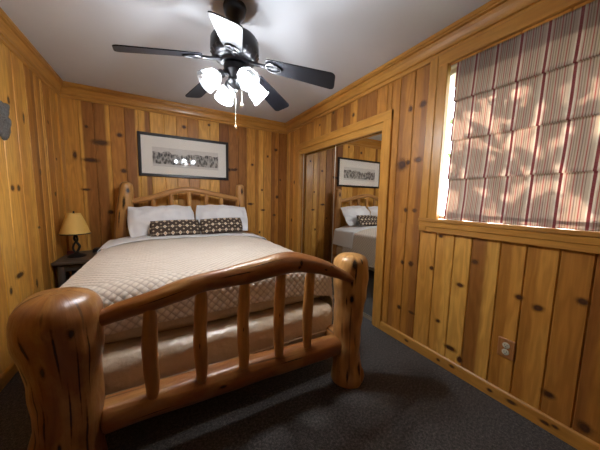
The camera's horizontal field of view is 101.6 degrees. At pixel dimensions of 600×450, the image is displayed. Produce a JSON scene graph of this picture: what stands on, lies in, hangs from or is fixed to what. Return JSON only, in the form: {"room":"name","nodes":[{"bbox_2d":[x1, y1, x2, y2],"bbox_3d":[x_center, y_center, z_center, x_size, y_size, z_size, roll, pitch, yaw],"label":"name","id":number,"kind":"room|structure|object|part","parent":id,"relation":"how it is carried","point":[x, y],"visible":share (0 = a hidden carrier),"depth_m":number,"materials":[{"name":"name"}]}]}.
{"room":"bedroom","nodes":[
{"label":"bedroom","id":0,"kind":"room"},
{"bbox_2d":[0,41,68,374],"bbox_3d":[-1.255,-0.030,0.216,0.101,2.440,6.009,-2,7,-29],"label":"wall","id":1,"kind":"structure","parent":0,"point":[32,217],"depth_m":1.96,"materials":[{"name":"brown wood"}]},
{"bbox_2d":[0,100,11,140],"bbox_3d":[-2.018,-0.715,1.667,0.031,0.268,0.228,-2,7,-29],"label":"wall ornament","id":2,"kind":"object","parent":1,"relation":"attached to","point":[5,121],"visible":1,"depth_m":1.67,"materials":[{"name":"grey metal"}]},
{"bbox_2d":[0,361,17,391],"bbox_3d":[-1.237,1.141,0.363,0.036,0.082,5.849,-2,7,-29],"label":"baseboard","id":3,"kind":"structure","parent":1,"relation":"attached to","point":[10,371],"depth_m":1.61,"materials":[{"name":"brown wood"}]},
{"bbox_2d":[0,7,62,95],"bbox_3d":[-1.169,-1.168,0.132,0.086,0.155,5.849,-2,7,-29],"label":"trim","id":4,"kind":"structure","parent":1,"relation":"attached to","point":[11,36],"depth_m":1.96,"materials":[{"name":"brown wood"}]},
{"bbox_2d":[55,93,71,277],"bbox_3d":[-2.598,-0.285,2.717,0.020,2.210,0.110,-2,7,-29],"label":"trim","id":5,"kind":"structure","parent":1,"relation":"attached to","point":[57,97],"depth_m":2.66,"materials":[{"name":"brown wood"}]},
{"bbox_2d":[61,97,286,250],"bbox_3d":[-1.457,-0.377,3.472,2.954,2.440,0.101,-2,7,-29],"label":"wall","id":6,"kind":"structure","parent":0,"point":[100,140],"depth_m":3.08,"materials":[{"name":"brown wood"}]},
{"bbox_2d":[59,81,286,133],"bbox_3d":[-1.398,-1.505,3.290,2.794,0.155,0.086,-2,7,-29],"label":"trim","id":7,"kind":"structure","parent":6,"relation":"attached to","point":[69,90],"depth_m":3.08,"materials":[{"name":"brown wood"}]},
{"bbox_2d":[137,131,228,179],"bbox_3d":[-1.524,-0.904,3.296,1.100,0.537,0.027,-2,7,-29],"label":"framed picture","id":8,"kind":"object","parent":6,"relation":"attached to","point":[159,155],"visible":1,"depth_m":3.26,"materials":[{"name":"black paint"}]},
{"bbox_2d":[152,146,217,169],"bbox_3d":[-1.520,-0.888,3.301,0.805,0.240,0.001,-2,7,-29],"label":"print","id":9,"kind":"object","parent":8,"relation":"attached to","point":[166,157],"depth_m":3.28},
{"bbox_2d":[0,0,490,122],"bbox_3d":[0.363,-1.344,0.977,3.754,0.080,6.009,-2,7,-29],"label":"ceiling","id":10,"kind":"structure","parent":0,"point":[348,39],"depth_m":1.85,"materials":[{"name":"paint"}]},
{"bbox_2d":[112,0,334,128],"bbox_3d":[-0.461,-1.008,1.562,1.202,0.742,1.256,-2,7,-29],"label":"ceiling fan","id":11,"kind":"object","parent":10,"relation":"hanging from","point":[234,47],"visible":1,"depth_m":1.51,"materials":[{"name":"black metal"}]},
{"bbox_3d":[-0.789,-0.976,1.383,0.439,0.116,0.137,-2,7,-29],"label":"blade","id":12,"kind":"part","parent":11,"relation":"part of","materials":[{"name":"black wood"}]},
{"bbox_3d":[-0.723,-1.059,1.873,0.436,0.084,0.137,6,8,41],"label":"blade","id":13,"kind":"part","parent":11,"relation":"part of","materials":[{"name":"black wood"}]},
{"bbox_3d":[-0.535,-0.904,1.506,0.072,0.066,0.053,-2,7,-29],"label":"bulb","id":14,"kind":"part","parent":11,"relation":"part of","materials":[{"name":"white glass"}]},
{"bbox_3d":[-0.347,-0.907,1.176,0.138,0.151,0.438,0,6,-13],"label":"blade","id":15,"kind":"part","parent":11,"relation":"part of","materials":[{"name":"wood"}]},
{"bbox_3d":[-0.513,-0.925,1.705,0.053,0.066,0.072,-2,7,-29],"label":"bulb","id":16,"kind":"part","parent":11,"relation":"part of","materials":[{"name":"white glass"}]},
{"bbox_3d":[-0.429,-0.773,1.631,0.006,0.225,0.005,-2,7,-29],"label":"pull chain","id":17,"kind":"part","parent":11,"relation":"part of","materials":[{"name":"metal"}]},
{"bbox_3d":[-0.328,-0.898,1.484,0.053,0.066,0.072,-2,7,-29],"label":"bulb","id":18,"kind":"part","parent":11,"relation":"part of","materials":[{"name":"white glass"}]},
{"bbox_3d":[-0.306,-0.918,1.683,0.072,0.066,0.053,-2,7,-29],"label":"bulb","id":19,"kind":"part","parent":11,"relation":"part of","materials":[{"name":"white glass"}]},
{"bbox_3d":[-0.233,-1.042,1.963,0.137,0.100,0.436,4,6,22],"label":"blade","id":20,"kind":"part","parent":11,"relation":"part of","materials":[{"name":"black wood"}]},
{"bbox_3d":[-0.001,-0.948,1.531,0.438,0.142,0.138,2,6,5],"label":"blade","id":21,"kind":"part","parent":11,"relation":"part of","materials":[{"name":"black wood"}]},
{"bbox_2d":[0,299,576,449],"bbox_3d":[0.312,1.161,1.240,3.754,0.080,6.009,-2,7,-29],"label":"floor","id":22,"kind":"structure","parent":0,"point":[404,400],"depth_m":1.40,"materials":[{"name":"grey carpet"}]},
{"bbox_2d":[51,250,96,287],"bbox_3d":[-2.330,0.619,2.640,0.325,0.598,0.550,-2,7,-29],"label":"nightstand","id":23,"kind":"object","parent":22,"relation":"on","point":[64,264],"visible":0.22,"depth_m":2.39,"materials":[{"name":"brown wood"}]},
{"bbox_3d":[-2.324,0.661,2.401,0.066,0.564,0.066,-2,7,-29],"label":"leg","id":24,"kind":"part","parent":23,"relation":"part of","materials":[{"name":"brown wood"}]},
{"bbox_2d":[58,211,90,257],"bbox_3d":[-2.331,0.091,2.538,0.252,0.474,0.252,-2,7,-29],"label":"table lamp","id":25,"kind":"object","parent":23,"relation":"on","point":[74,224],"visible":1,"depth_m":2.48,"materials":[{"name":"fabric"}]},
{"bbox_3d":[-2.329,-0.016,2.527,0.250,0.214,0.248,-2,7,-29],"label":"lamp shade","id":26,"kind":"part","parent":25,"relation":"part of","materials":[{"name":"yellow fabric"}]},
{"bbox_3d":[-2.331,0.087,2.538,0.252,0.010,0.252,-2,7,-29],"label":"shade trim","id":27,"kind":"part","parent":25,"relation":"part of","materials":[{"name":"fabric"}]},
{"bbox_3d":[-2.329,0.161,2.546,0.076,0.266,0.041,-2,7,-29],"label":"stem","id":28,"kind":"part","parent":25,"relation":"part of","materials":[{"name":"metal"}]},
{"bbox_2d":[93,247,100,252],"bbox_3d":[-2.296,0.283,2.782,0.075,0.042,0.110,-2,7,-29],"label":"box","id":29,"kind":"object","parent":23,"relation":"on","point":[96,249],"visible":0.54,"depth_m":2.73,"materials":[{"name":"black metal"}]},
{"bbox_2d":[6,182,368,449],"bbox_3d":[-0.865,0.274,2.256,1.714,1.435,2.530,-2,7,-29],"label":"bed","id":30,"kind":"object","parent":22,"relation":"on","point":[55,338],"visible":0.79,"depth_m":1.09,"materials":[{"name":"brown wood"}]},
{"bbox_3d":[-0.933,0.685,0.974,0.268,0.872,0.280,-2,7,-29],"label":"post","id":31,"kind":"part","parent":30,"relation":"part of","materials":[{"name":"brown wood"}]},
{"bbox_3d":[-2.073,0.195,2.888,0.230,1.400,0.204,-2,7,-29],"label":"post","id":32,"kind":"part","parent":30,"relation":"part of","materials":[{"name":"brown wood"}]},
{"bbox_3d":[-1.433,-0.376,3.165,1.303,0.225,0.080,-2,7,-29],"label":"rail","id":33,"kind":"part","parent":30,"relation":"part of","materials":[{"name":"brown wood"}]},
{"bbox_2d":[59,236,332,335],"bbox_3d":[-0.866,0.447,2.190,1.755,0.508,1.696,-2,7,-29],"label":"quilt","id":34,"kind":"object","parent":30,"relation":"on","point":[118,273],"visible":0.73,"depth_m":1.62,"materials":[{"name":"fabric"}]},
{"bbox_2d":[103,298,332,396],"bbox_3d":[-0.906,0.744,2.317,1.555,0.474,2.050,-2,7,-29],"label":"box spring","id":35,"kind":"object","parent":30,"relation":"in","point":[122,360],"visible":0.13,"depth_m":1.39,"materials":[{"name":"beige fabric"}]},
{"bbox_2d":[105,296,319,343],"bbox_3d":[-0.943,0.379,2.323,1.520,0.245,1.930,-2,7,-29],"label":"mattress","id":36,"kind":"object","parent":35,"relation":"on","point":[231,312],"visible":0.02,"depth_m":1.42,"materials":[{"name":"brown fabric"}]},
{"bbox_2d":[97,231,265,252],"bbox_3d":[-1.280,0.263,2.916,1.743,0.334,0.491,-2,7,-29],"label":"sheet","id":37,"kind":"object","parent":36,"relation":"on","point":[114,242],"visible":0.48,"depth_m":2.65,"materials":[{"name":"white fabric"}]},
{"bbox_2d":[127,205,194,236],"bbox_3d":[-1.616,-0.061,2.891,0.691,0.352,0.264,-3,7,-34],"label":"pillow","id":38,"kind":"object","parent":37,"relation":"on","point":[138,218],"visible":0.67,"depth_m":2.79,"materials":[{"name":"white fabric"}]},
{"bbox_2d":[149,220,200,236],"bbox_3d":[-1.403,0.032,2.772,0.515,0.176,0.141,-2,7,-29],"label":"throw cushion","id":39,"kind":"object","parent":37,"relation":"on","point":[164,227],"visible":0.96,"depth_m":2.72,"materials":[{"name":"brown fabric"}]},
{"bbox_2d":[200,218,242,233],"bbox_3d":[-0.962,0.006,3.017,0.505,0.182,0.142,-2,7,-29],"label":"throw cushion","id":40,"kind":"object","parent":37,"relation":"on","point":[213,225],"visible":1,"depth_m":2.97,"materials":[{"name":"brown fabric"}]},
{"bbox_2d":[196,205,247,231],"bbox_3d":[-1.017,-0.088,3.223,0.657,0.354,0.268,-2,7,-29],"label":"pillow","id":41,"kind":"object","parent":37,"relation":"on","point":[202,211],"visible":0.65,"depth_m":3.19,"materials":[{"name":"white fabric"}]},
{"bbox_3d":[-0.285,0.816,1.374,1.310,0.149,0.147,-2,7,-29],"label":"rail","id":42,"kind":"part","parent":30,"relation":"part of","materials":[{"name":"brown wood"}]},
{"bbox_3d":[-0.262,0.283,1.253,1.329,0.259,0.121,-2,7,-27],"label":"rail","id":43,"kind":"part","parent":30,"relation":"part of","materials":[{"name":"brown wood"}]},
{"bbox_3d":[-0.845,0.133,3.577,0.182,1.430,0.169,-2,7,-29],"label":"post","id":44,"kind":"part","parent":30,"relation":"part of","materials":[{"name":"brown wood"}]},
{"bbox_3d":[-0.270,0.677,2.663,0.117,0.113,2.260,-2,7,-29],"label":"rail","id":45,"kind":"part","parent":30,"relation":"part of","materials":[{"name":"brown wood"}]},
{"bbox_3d":[0.330,0.629,1.658,0.235,0.892,0.221,-2,7,-29],"label":"post","id":46,"kind":"part","parent":30,"relation":"part of","materials":[{"name":"brown wood"}]},
{"bbox_2d":[286,0,599,443],"bbox_3d":[1.259,-0.127,1.625,0.161,2.440,6.009,-2,7,-29],"label":"wall","id":47,"kind":"structure","parent":0,"point":[455,296],"depth_m":1.62,"materials":[{"name":"brown wood"}]},
{"bbox_2d":[301,145,334,262],"bbox_3d":[0.244,-0.086,3.408,0.012,1.905,0.842,-2,7,-29],"label":"door","id":48,"kind":"structure","parent":47,"relation":"in","point":[319,165],"depth_m":3.37,"materials":[{"name":"brown wood"}]},
{"bbox_3d":[0.243,-0.086,3.407,0.008,1.905,0.842,-2,7,-29],"label":"edge trim","id":49,"kind":"part","parent":48,"relation":"part of","materials":[{"name":"wood"}]},
{"bbox_2d":[300,123,382,154],"bbox_3d":[0.401,-0.999,2.957,0.032,0.071,1.596,-2,7,-29],"label":"trim","id":50,"kind":"structure","parent":47,"relation":"attached to","point":[377,128],"depth_m":2.73,"materials":[{"name":"brown wood"}]},
{"bbox_2d":[294,109,393,328],"bbox_3d":[0.366,-0.098,3.053,0.044,2.047,1.800,-2,7,-29],"label":"trim","id":51,"kind":"structure","parent":47,"relation":"attached to","point":[386,117],"depth_m":2.34,"materials":[{"name":"brown wood"}]},
{"bbox_2d":[331,131,381,317],"bbox_3d":[0.610,-0.008,2.733,0.012,1.905,0.790,-2,7,-29],"label":"mirror","id":52,"kind":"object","parent":47,"relation":"in","point":[357,161],"depth_m":2.66,"materials":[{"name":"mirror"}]},
{"bbox_2d":[285,0,547,133],"bbox_3d":[1.192,-1.260,1.455,0.086,0.155,5.849,-2,7,-29],"label":"trim","id":53,"kind":"structure","parent":47,"relation":"attached to","point":[494,13],"depth_m":1.87,"materials":[{"name":"brown wood"}]},
{"bbox_2d":[380,321,599,449],"bbox_3d":[1.688,1.155,0.788,0.037,0.082,3.720,-2,7,-29],"label":"baseboard","id":54,"kind":"structure","parent":47,"relation":"attached to","point":[558,429],"depth_m":1.52,"materials":[{"name":"brown wood"}]},
{"bbox_2d":[497,336,515,360],"bbox_3d":[1.265,0.758,1.502,0.017,0.120,0.086,-2,7,-29],"label":"outlet","id":55,"kind":"object","parent":47,"relation":"attached to","point":[506,348],"visible":1,"depth_m":1.50,"materials":[{"name":"brown wood"}]},
{"bbox_2d":[502,349,508,354],"bbox_3d":[1.259,0.779,1.502,0.004,0.037,0.037,-2,7,-29],"label":"receptacle","id":56,"kind":"object","parent":55,"relation":"attached to","point":[504,351],"depth_m":1.50,"materials":[{"name":"white plastic"}]},
{"bbox_2d":[502,342,509,348],"bbox_3d":[1.260,0.737,1.498,0.004,0.037,0.037,-2,7,-29],"label":"receptacle","id":57,"kind":"object","parent":55,"relation":"attached to","point":[505,345],"depth_m":1.50,"materials":[{"name":"white plastic"}]},
{"bbox_2d":[418,0,599,253],"bbox_3d":[1.413,-0.525,1.286,0.196,1.292,1.530,-2,7,-29],"label":"window","id":58,"kind":"structure","parent":47,"relation":"in","point":[431,219],"depth_m":1.69,"materials":[{"name":"brown wood"}]},
{"bbox_3d":[1.404,-0.531,1.323,0.035,1.088,1.295,-2,7,-29],"label":"sash","id":59,"kind":"part","parent":58,"relation":"part of","materials":[{"name":"white paint"}]},
{"bbox_3d":[1.387,0.028,1.335,0.161,0.026,1.530,-2,7,-29],"label":"sill","id":60,"kind":"part","parent":58,"relation":"part of","materials":[{"name":"brown wood"}]},
{"bbox_2d":[444,0,599,231],"bbox_3d":[1.376,-0.527,1.250,0.072,1.093,1.182,-2,7,-29],"label":"blind","id":61,"kind":"object","parent":58,"relation":"attached to","point":[525,138],"visible":1,"depth_m":1.36,"materials":[{"name":"fabric"}]}
]}

